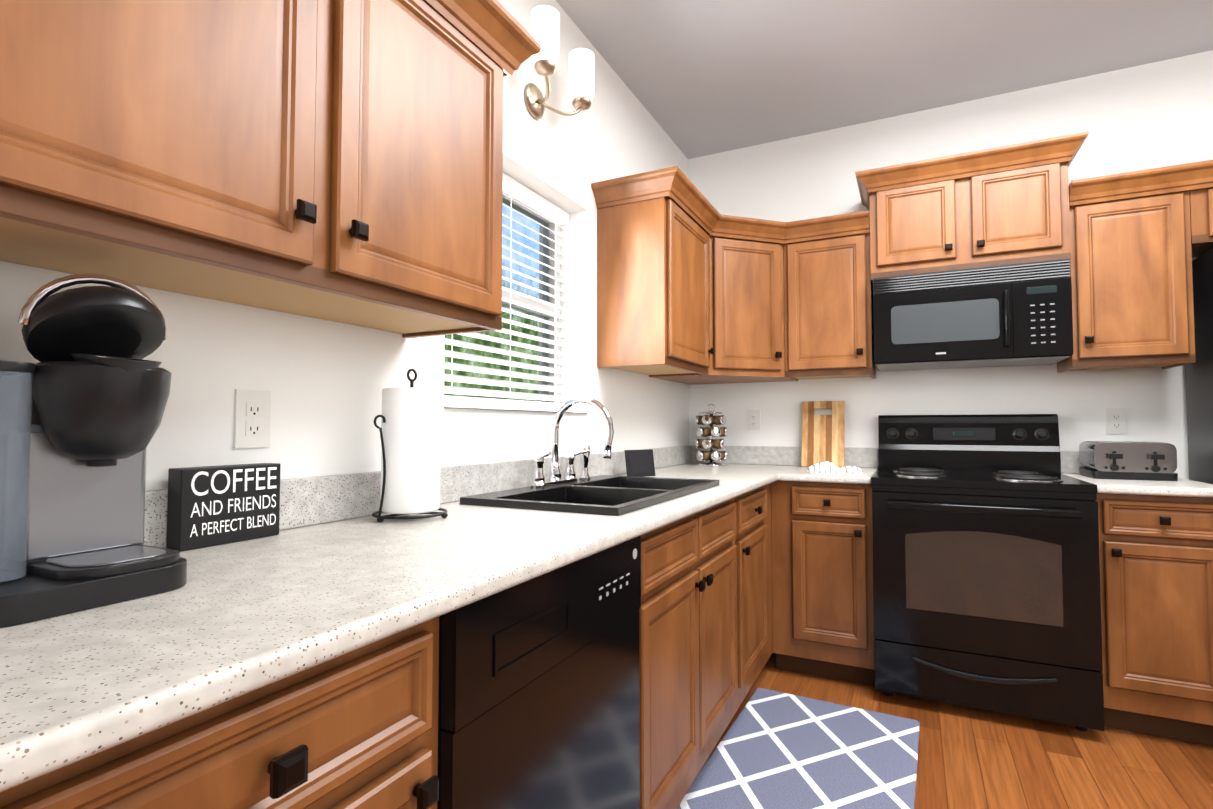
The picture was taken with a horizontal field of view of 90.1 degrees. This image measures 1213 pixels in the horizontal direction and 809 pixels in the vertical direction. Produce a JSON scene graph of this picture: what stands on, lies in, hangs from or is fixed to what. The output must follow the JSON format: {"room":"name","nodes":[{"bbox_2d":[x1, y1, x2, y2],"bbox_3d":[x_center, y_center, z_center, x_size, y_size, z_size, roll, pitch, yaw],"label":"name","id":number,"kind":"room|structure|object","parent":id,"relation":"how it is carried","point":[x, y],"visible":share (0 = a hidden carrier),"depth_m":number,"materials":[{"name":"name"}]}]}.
{"room":"kitchen","nodes":[
{"label":"kitchen","id":0,"kind":"room"},
{"bbox_2d":[0,0,688,490],"bbox_3d":[-1.072,-0.218,0.762,0.200,2.785,6.600,-1,-2,27],"label":"wall","id":1,"kind":"structure","parent":0,"point":[324,382],"depth_m":1.68,"materials":[{"name":"white paint"}]},
{"bbox_2d":[234,389,270,447],"bbox_3d":[-0.716,0.029,1.227,0.009,0.116,0.072,-1,-2,27],"label":"outlet","id":2,"kind":"object","parent":1,"relation":"attached to","point":[252,411],"visible":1,"depth_m":1.22,"materials":[{"name":"white plastic"}]},
{"bbox_2d":[0,0,519,337],"bbox_3d":[-0.614,-0.537,1.093,0.328,0.659,1.022,-1,-2,27],"label":"upper cabinet","id":3,"kind":"object","parent":1,"relation":"attached to","point":[336,160],"depth_m":0.95,"materials":[{"name":"brown wood"}]},
{"bbox_2d":[444,173,589,412],"bbox_3d":[-0.351,-0.401,2.175,0.206,0.848,0.854,-1,-2,27],"label":"window blinds","id":4,"kind":"object","parent":1,"relation":"attached to","point":[514,363],"visible":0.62,"depth_m":2.32,"materials":[{"name":"white paint"}]},
{"bbox_2d":[524,5,594,118],"bbox_3d":[-0.184,-1.162,2.142,0.177,0.262,0.346,-1,-2,27],"label":"light","id":5,"kind":"object","parent":1,"relation":"attached to","point":[545,22],"visible":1,"depth_m":2.14,"materials":[{"name":"white glass"}]},
{"bbox_2d":[594,180,715,375],"bbox_3d":[0.238,-0.523,2.787,0.328,0.718,0.583,-1,-2,27],"label":"upper cabinet","id":6,"kind":"object","parent":1,"relation":"attached to","point":[654,245],"depth_m":2.55,"materials":[{"name":"brown wood"}]},
{"bbox_2d":[144,445,1173,547],"bbox_3d":[0.734,0.224,1.649,2.212,0.104,3.362,-1,-2,27],"label":"backsplash","id":7,"kind":"structure","parent":1,"relation":"attached to","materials":[{"name":"grey stone"}]},
{"bbox_2d":[555,0,1212,158],"bbox_3d":[1.072,-1.699,-0.263,5.000,0.100,7.000,-1,-2,27],"label":"ceiling","id":8,"kind":"structure","parent":0,"point":[699,78],"depth_m":2.65,"materials":[{"name":"grey paint"}]},
{"bbox_2d":[688,50,1212,479],"bbox_3d":[2.600,-0.147,2.720,5.000,2.785,0.200,-1,-2,27],"label":"wall","id":9,"kind":"structure","parent":0,"point":[1158,114],"depth_m":3.00,"materials":[{"name":"white paint"}]},
{"bbox_2d":[649,217,797,384],"bbox_3d":[0.638,-0.499,3.260,0.618,0.730,0.618,-1,-2,27],"label":"upper cabinet","id":10,"kind":"object","parent":9,"relation":"attached to","point":[749,340],"depth_m":3.04,"materials":[{"name":"brown wood"}]},
{"bbox_2d":[748,410,759,429],"bbox_3d":[0.846,0.089,3.476,0.072,0.116,0.009,-1,-2,27],"label":"outlet","id":11,"kind":"object","parent":9,"relation":"attached to","point":[753,419],"visible":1,"depth_m":3.47,"materials":[{"name":"white plastic"}]},
{"bbox_2d":[784,220,875,379],"bbox_3d":[1.164,-0.509,3.158,0.410,0.718,0.328,-1,-2,27],"label":"upper cabinet","id":12,"kind":"object","parent":9,"relation":"attached to","point":[829,323],"depth_m":3.01,"materials":[{"name":"brown wood"}]},
{"bbox_2d":[864,164,967,279],"bbox_3d":[1.515,-0.832,2.974,0.388,0.449,0.363,-1,-2,27],"label":"upper cabinet","id":13,"kind":"object","parent":9,"relation":"attached to","point":[919,220],"depth_m":2.81,"materials":[{"name":"brown wood"}]},
{"bbox_2d":[968,144,1075,268],"bbox_3d":[1.861,-0.839,2.799,0.388,0.449,0.363,-1,-2,27],"label":"upper cabinet","id":14,"kind":"object","parent":9,"relation":"attached to","point":[1022,208],"depth_m":2.63,"materials":[{"name":"brown wood"}]},
{"bbox_2d":[873,258,1072,370],"bbox_3d":[1.669,-0.390,2.832,0.752,0.410,0.442,-1,-2,27],"label":"microwave","id":15,"kind":"object","parent":14,"relation":"attached to","point":[1020,314],"visible":1,"depth_m":2.66,"materials":[{"name":"black"}]},
{"bbox_2d":[1106,408,1126,433],"bbox_3d":[2.307,0.075,2.741,0.072,0.116,0.009,-1,-2,27],"label":"outlet","id":16,"kind":"object","parent":9,"relation":"attached to","point":[1116,422],"visible":1,"depth_m":2.74,"materials":[{"name":"white plastic"}]},
{"bbox_2d":[1057,172,1199,371],"bbox_3d":[2.220,-0.528,2.627,0.393,0.718,0.328,-1,-2,27],"label":"upper cabinet","id":17,"kind":"object","parent":9,"relation":"attached to","point":[1132,281],"depth_m":2.48,"materials":[{"name":"brown wood"}]},
{"bbox_2d":[1196,172,1212,255],"bbox_3d":[2.641,-0.774,2.424,0.546,0.242,0.328,-1,-2,27],"label":"upper cabinet","id":18,"kind":"object","parent":9,"relation":"attached to","point":[1205,179],"depth_m":2.39,"materials":[{"name":"brown wood"}]},
{"bbox_2d":[698,653,1212,808],"bbox_3d":[1.072,1.184,-0.368,5.000,0.100,7.000,-1,-2,27],"label":"floor","id":19,"kind":"structure","parent":0,"point":[971,758],"depth_m":2.09,"materials":[{"name":"brown wood"}]},
{"bbox_2d":[437,536,640,808],"bbox_3d":[-0.331,0.744,1.236,0.606,0.892,0.636,-1,-2,27],"label":"dishwasher","id":20,"kind":"object","parent":19,"relation":"on","point":[538,696],"visible":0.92,"depth_m":1.04,"materials":[{"name":"black metal"}]},
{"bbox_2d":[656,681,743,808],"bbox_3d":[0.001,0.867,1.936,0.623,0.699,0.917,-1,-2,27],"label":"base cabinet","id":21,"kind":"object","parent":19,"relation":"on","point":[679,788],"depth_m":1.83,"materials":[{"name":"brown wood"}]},
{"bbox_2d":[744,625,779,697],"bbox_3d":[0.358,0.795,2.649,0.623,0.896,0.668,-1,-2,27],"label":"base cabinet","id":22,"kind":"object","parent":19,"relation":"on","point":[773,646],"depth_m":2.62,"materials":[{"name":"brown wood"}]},
{"bbox_2d":[677,688,919,808],"bbox_3d":[0.598,1.209,1.874,0.625,0.011,1.400,-1,-2,29],"label":"rug","id":23,"kind":"object","parent":19,"relation":"on","point":[777,750],"visible":0.97,"depth_m":2.06,"materials":[{"name":"fabric"}]},
{"bbox_2d":[780,489,874,685],"bbox_3d":[1.094,0.807,2.980,0.432,0.896,0.624,-1,-2,27],"label":"base cabinet","id":24,"kind":"object","parent":19,"relation":"on","point":[828,630],"depth_m":2.68,"materials":[{"name":"brown wood"}]},
{"bbox_2d":[0,461,876,808],"bbox_3d":[0.209,0.302,1.909,1.036,0.032,3.364,-1,-2,27],"label":"countertop","id":25,"kind":"structure","parent":24,"relation":"on","point":[297,667],"depth_m":0.76,"materials":[{"name":"white stone"}]},
{"bbox_2d":[0,273,186,627],"bbox_3d":[-0.733,0.034,0.801,0.289,0.421,0.238,-1,-2,27],"label":"coffee maker","id":26,"kind":"object","parent":25,"relation":"on","point":[83,402],"visible":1,"depth_m":0.77,"materials":[{"name":"black plastic"}]},
{"bbox_2d":[166,463,280,550],"bbox_3d":[-0.713,0.186,1.138,0.042,0.142,0.185,-1,-2,27],"label":"coffee sign","id":27,"kind":"object","parent":25,"relation":"on","point":[208,506],"visible":1,"depth_m":1.11,"materials":[{"name":"black wood"}]},
{"bbox_2d":[372,369,447,521],"bbox_3d":[-0.466,0.091,1.433,0.171,0.354,0.183,-1,-2,27],"label":"paper towel holder","id":28,"kind":"object","parent":25,"relation":"on","point":[410,430],"visible":1,"depth_m":1.38,"materials":[{"name":"black"}]},
{"bbox_2d":[528,397,615,484],"bbox_3d":[-0.064,0.124,2.055,0.242,0.294,0.365,-1,-2,27],"label":"faucet","id":29,"kind":"object","parent":25,"relation":"on","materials":[{"name":"silver metal"}]},
{"bbox_2d":[456,473,719,516],"bbox_3d":[0.005,0.363,1.959,0.490,0.190,0.865,-1,-2,27],"label":"sink","id":30,"kind":"object","parent":25,"relation":"in","point":[617,493],"depth_m":1.92,"materials":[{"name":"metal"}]},
{"bbox_2d":[624,449,654,476],"bbox_3d":[0.138,0.255,2.643,0.140,0.115,0.067,1,-2,-31],"label":"frame","id":31,"kind":"object","parent":25,"relation":"on","point":[639,463],"visible":0.98,"depth_m":2.62,"materials":[{"name":"black plastic"}]},
{"bbox_2d":[695,404,727,465],"bbox_3d":[0.586,0.168,3.386,0.176,0.343,0.179,0,-2,9],"label":"spice rack","id":32,"kind":"object","parent":25,"relation":"on","point":[711,443],"visible":1,"depth_m":3.34,"materials":[{"name":"silver metal"}]},
{"bbox_2d":[801,401,844,467],"bbox_3d":[1.159,0.158,3.244,0.215,0.353,0.076,-1,-2,27],"label":"cutting board","id":33,"kind":"object","parent":25,"relation":"on","point":[823,438],"visible":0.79,"depth_m":3.23,"materials":[{"name":"brown wood"}]},
{"bbox_2d":[804,461,863,472],"bbox_3d":[1.088,0.296,2.905,0.262,0.052,0.170,-1,-2,15],"label":"dish towel","id":34,"kind":"object","parent":25,"relation":"on","point":[825,467],"visible":1,"depth_m":2.85,"materials":[{"name":"white fabric"}]},
{"bbox_2d":[871,414,1104,731],"bbox_3d":[1.596,0.641,2.650,0.763,1.204,0.735,-1,-2,27],"label":"range","id":35,"kind":"object","parent":19,"relation":"on","point":[986,574],"visible":1,"depth_m":2.39,"materials":[{"name":"black metal"}]},
{"bbox_2d":[1095,493,1212,745],"bbox_3d":[2.149,0.787,2.450,0.394,0.896,0.624,-1,-2,27],"label":"base cabinet","id":36,"kind":"object","parent":19,"relation":"on","point":[1156,553],"depth_m":2.19,"materials":[{"name":"brown wood"}]},
{"bbox_2d":[1061,473,1212,496],"bbox_3d":[2.150,0.322,2.453,0.408,0.032,0.647,-1,-2,27],"label":"countertop","id":37,"kind":"structure","parent":36,"relation":"on","point":[1182,487],"depth_m":2.23,"materials":[{"name":"white stone"}]},
{"bbox_2d":[1079,441,1177,480],"bbox_3d":[2.195,0.234,2.559,0.270,0.151,0.286,-1,-2,27],"label":"toaster","id":38,"kind":"object","parent":37,"relation":"on","point":[1132,460],"visible":1,"depth_m":2.47,"materials":[{"name":"silver metal"}]},
{"bbox_2d":[1185,249,1212,483],"bbox_3d":[2.693,0.302,2.066,0.830,1.840,0.775,-1,-2,27],"label":"fridge","id":39,"kind":"object","parent":19,"relation":"on","point":[1199,387],"visible":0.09,"depth_m":2.46,"materials":[{"name":"black metal"}]}
]}

